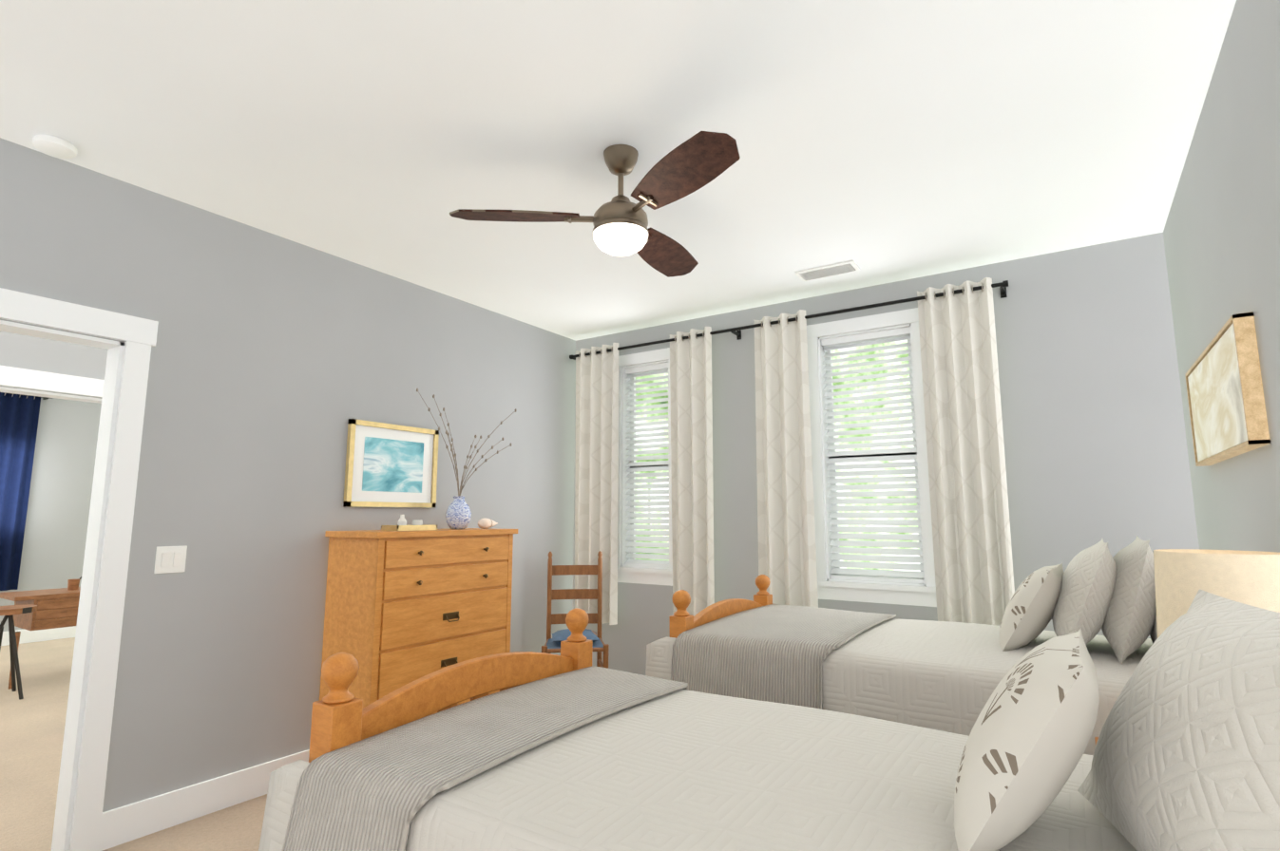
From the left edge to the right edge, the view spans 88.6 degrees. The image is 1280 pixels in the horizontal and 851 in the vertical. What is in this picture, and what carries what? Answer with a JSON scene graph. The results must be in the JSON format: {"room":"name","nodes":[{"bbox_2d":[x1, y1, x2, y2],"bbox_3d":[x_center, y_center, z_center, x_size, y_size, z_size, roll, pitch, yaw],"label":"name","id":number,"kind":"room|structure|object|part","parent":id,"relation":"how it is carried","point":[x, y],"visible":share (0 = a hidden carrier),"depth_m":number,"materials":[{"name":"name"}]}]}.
{"room":"bedroom","nodes":[
{"label":"bedroom","id":0,"kind":"room"},
{"bbox_2d":[0,626,76,646],"bbox_3d":[-7.253,2.007,5.481,0.016,0.140,4.600,-5,-9,33],"label":"baseboard","id":1,"kind":"structure","parent":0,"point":[26,637],"depth_m":6.91,"materials":[{"name":"white paint"}]},
{"bbox_2d":[0,637,267,850],"bbox_3d":[-2.929,1.822,3.259,10.090,0.100,6.010,-5,-9,33],"label":"floor","id":2,"kind":"structure","parent":0,"point":[32,723],"depth_m":3.31,"materials":[{"name":"carpet"}]},
{"bbox_2d":[0,605,37,700],"bbox_3d":[-4.658,1.658,4.768,0.364,0.644,0.360,-5,-9,33],"label":"stool","id":3,"kind":"object","parent":2,"relation":"on","point":[9,611],"visible":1,"depth_m":4.80,"materials":[{"name":"brown wood"}]},
{"bbox_2d":[0,587,80,689],"bbox_3d":[-4.725,1.740,5.561,0.500,0.690,1.050,-5,-9,33],"label":"desk","id":4,"kind":"object","parent":2,"relation":"on","point":[57,608],"visible":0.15,"depth_m":5.23,"materials":[{"name":"brown wood"}]},
{"bbox_2d":[67,576,81,591],"bbox_3d":[-4.679,1.263,5.735,0.099,0.305,0.511,-4,-9,25],"label":"decor","id":5,"kind":"object","parent":4,"relation":"on","point":[73,584],"visible":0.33,"depth_m":5.51,"materials":[{"name":"brown wood"}]},
{"bbox_2d":[319,528,517,716],"bbox_3d":[-1.194,1.205,3.652,0.459,1.230,0.984,-5,-9,33],"label":"dresser","id":6,"kind":"object","parent":2,"relation":"on","point":[403,608],"visible":0.69,"depth_m":3.40,"materials":[{"name":"brown wood"}]},
{"bbox_2d":[381,515,437,531],"bbox_3d":[-1.268,0.535,3.611,0.140,0.087,0.260,-5,-9,33],"label":"decorative tray","id":7,"kind":"object","parent":6,"relation":"on","point":[415,525],"visible":0.98,"depth_m":3.55,"materials":[{"name":"gold metal"}]},
{"bbox_2d":[416,388,516,529],"bbox_3d":[-1.084,0.230,3.964,0.161,0.787,0.798,-5,-9,33],"label":"vase","id":8,"kind":"object","parent":6,"relation":"on","point":[458,514],"visible":0.98,"depth_m":3.90,"materials":[{"name":"blue ceramic"}]},
{"bbox_2d":[477,517,497,529],"bbox_3d":[-0.928,0.600,4.016,0.070,0.066,0.162,-5,-9,33],"label":"shell","id":9,"kind":"object","parent":6,"relation":"on","point":[485,524],"visible":1,"depth_m":3.97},
{"bbox_2d":[541,551,609,668],"bbox_3d":[-0.446,1.408,4.489,0.436,1.056,0.442,1,-8,-7],"label":"ladder-back chair","id":10,"kind":"object","parent":2,"relation":"on","point":[553,645],"visible":0.65,"depth_m":4.68,"materials":[{"name":"brown wood"}]},
{"bbox_2d":[258,590,1279,850],"bbox_3d":[0.281,0.938,1.483,2.133,1.166,1.247,-5,-9,33],"label":"bed","id":11,"kind":"object","parent":2,"relation":"on","point":[570,748],"visible":1,"depth_m":1.29,"materials":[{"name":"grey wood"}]},
{"bbox_2d":[268,666,691,850],"bbox_3d":[-0.301,0.958,1.865,0.440,0.325,1.247,-5,-9,33],"label":"throw","id":12,"kind":"object","parent":11,"relation":"on","point":[385,783],"depth_m":1.55,"materials":[{"name":"grey fabric"}]},
{"bbox_2d":[645,535,1157,755],"bbox_3d":[1.226,1.099,2.880,2.132,1.228,1.252,-5,-9,33],"label":"bed","id":13,"kind":"object","parent":2,"relation":"on","point":[947,677],"visible":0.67,"depth_m":2.53,"materials":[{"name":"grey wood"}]},
{"bbox_2d":[668,604,896,744],"bbox_3d":[0.761,1.119,3.185,0.720,0.365,1.252,-5,-9,33],"label":"throw","id":14,"kind":"object","parent":13,"relation":"on","point":[790,655],"depth_m":2.78,"materials":[{"name":"grey fabric"}]},
{"bbox_3d":[1.470,1.230,1.676,0.483,0.640,0.400,-5,-9,33],"label":"nightstand","id":15,"kind":"object","parent":2,"relation":"on","visible":0},
{"bbox_2d":[1153,549,1279,638],"bbox_3d":[1.540,0.622,1.708,0.300,0.576,0.300,-5,-9,33],"label":"table lamp","id":16,"kind":"object","parent":15,"relation":"on","point":[1182,577],"visible":0.25,"depth_m":1.66,"materials":[{"name":"fabric"}]},
{"bbox_2d":[0,137,577,812],"bbox_3d":[-1.808,0.407,3.395,0.130,2.740,4.800,-5,-9,33],"label":"wall","id":17,"kind":"structure","parent":0,"point":[277,362],"depth_m":3.24,"materials":[{"name":"paint"}]},
{"bbox_2d":[0,287,158,850],"bbox_3d":[-2.465,0.560,2.360,0.182,2.155,1.010,-5,-9,33],"label":"door frame","id":18,"kind":"structure","parent":17,"relation":"attached to","point":[121,389],"depth_m":2.61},
{"bbox_2d":[153,545,187,573],"bbox_3d":[-2.049,0.587,2.866,0.014,0.116,0.116,-5,-9,33],"label":"switch plate","id":19,"kind":"object","parent":17,"relation":"attached to","point":[170,560],"visible":1,"depth_m":2.86,"materials":[{"name":"white plastic"}]},
{"bbox_2d":[98,749,309,850],"bbox_3d":[-1.336,1.775,3.799,0.016,0.140,2.920,-5,-9,33],"label":"baseboard","id":20,"kind":"structure","parent":17,"relation":"attached to","point":[131,822],"depth_m":2.84,"materials":[{"name":"white paint"}]},
{"bbox_2d":[343,419,439,507],"bbox_3d":[-1.437,0.236,3.837,0.028,0.480,0.600,-5,-9,33],"label":"picture frame","id":21,"kind":"object","parent":17,"relation":"attached to","point":[391,466],"visible":0.94,"depth_m":3.81,"materials":[{"name":"gold metal"}]},
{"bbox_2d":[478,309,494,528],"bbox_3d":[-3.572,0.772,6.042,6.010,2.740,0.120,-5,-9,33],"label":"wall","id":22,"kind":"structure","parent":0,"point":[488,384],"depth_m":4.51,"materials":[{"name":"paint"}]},
{"bbox_2d":[3,392,52,400],"bbox_3d":[-6.802,-0.383,6.417,0.110,0.031,1.600,-5,-9,33],"label":"curtain rod","id":23,"kind":"object","parent":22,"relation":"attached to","point":[45,398],"visible":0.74,"depth_m":6.99,"materials":[{"name":"black metal"}]},
{"bbox_2d":[0,392,40,591],"bbox_3d":[-6.502,0.644,6.656,0.064,2.040,0.464,-5,-9,33],"label":"curtain","id":24,"kind":"object","parent":23,"relation":"hanging from","point":[19,416],"visible":0.92,"depth_m":6.75,"materials":[{"name":"blue fabric"}]},
{"bbox_2d":[0,0,1236,341],"bbox_3d":[-2.929,-0.992,3.646,10.090,0.100,6.010,-5,-9,33],"label":"ceiling","id":25,"kind":"structure","parent":0,"point":[886,141],"depth_m":2.41,"materials":[{"name":"paint"}]},
{"bbox_2d":[32,133,77,158],"bbox_3d":[-2.264,-1.074,2.537,0.132,0.038,0.132,-5,-9,33],"label":"smoke detector","id":26,"kind":"object","parent":25,"relation":"attached to","point":[53,146],"visible":1,"depth_m":2.51,"materials":[{"name":"white plastic"}]},
{"bbox_2d":[449,131,740,277],"bbox_3d":[0.016,-0.867,2.664,1.156,0.414,1.081,-5,-9,33],"label":"ceiling fan","id":27,"kind":"object","parent":25,"relation":"hanging from","point":[689,166],"visible":1,"depth_m":2.48,"materials":[{"name":"brown wood"}]},
{"bbox_2d":[795,260,859,281],"bbox_3d":[1.101,-0.903,3.849,0.340,0.020,0.150,-5,-9,33],"label":"ceiling vent","id":28,"kind":"object","parent":25,"relation":"in","point":[845,267],"visible":1,"depth_m":3.83,"materials":[{"name":"white plastic"}]},
{"bbox_2d":[573,232,1193,675],"bbox_3d":[1.115,0.524,4.246,3.780,2.740,0.160,-5,-9,33],"label":"wall","id":29,"kind":"structure","parent":0,"point":[1093,434],"depth_m":3.52,"materials":[{"name":"paint"}]},
{"bbox_2d":[617,347,672,586],"bbox_3d":[0.070,0.305,4.941,0.610,1.725,0.202,-5,-9,33],"label":"window","id":30,"kind":"structure","parent":29,"relation":"in","point":[631,568],"depth_m":4.94,"materials":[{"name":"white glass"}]},
{"bbox_2d":[569,277,1014,626],"bbox_3d":[0.748,0.328,4.324,3.084,2.090,0.155,-5,-9,33],"label":"curtain","id":31,"kind":"object","parent":29,"relation":"attached to","point":[973,560],"visible":0.96,"depth_m":4.15,"materials":[{"name":"beige fabric"}]},
{"bbox_3d":[0.756,-0.648,4.471,3.084,0.065,0.127,-5,-9,33],"label":"rod","id":32,"kind":"part","parent":31,"relation":"part of","materials":[{"name":"black metal"}]},
{"bbox_2d":[806,307,936,607],"bbox_3d":[1.432,0.193,4.057,0.755,1.745,0.202,-5,-9,33],"label":"window","id":33,"kind":"structure","parent":29,"relation":"in","point":[835,582],"depth_m":4.04,"materials":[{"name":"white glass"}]},
{"bbox_2d":[1159,0,1279,553],"bbox_3d":[1.488,0.113,1.257,0.130,2.740,4.800,-5,-9,33],"label":"wall","id":34,"kind":"structure","parent":0,"point":[1219,241],"depth_m":2.08,"materials":[{"name":"paint"}]},
{"bbox_2d":[1184,311,1270,466],"bbox_3d":[2.060,-0.083,2.330,0.045,0.390,1.000,-5,-9,33],"label":"canvas art","id":35,"kind":"object","parent":34,"relation":"attached to","point":[1227,405],"visible":1,"depth_m":2.11,"materials":[{"name":"brown wood"}]},
{"label":"outside","id":36,"kind":"structure","parent":0,"visible":0},
{"bbox_2d":[635,340,920,572],"bbox_3d":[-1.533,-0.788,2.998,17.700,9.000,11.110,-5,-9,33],"label":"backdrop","id":37,"kind":"structure","parent":36,"point":[848,389],"depth_m":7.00,"materials":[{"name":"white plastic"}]}
]}

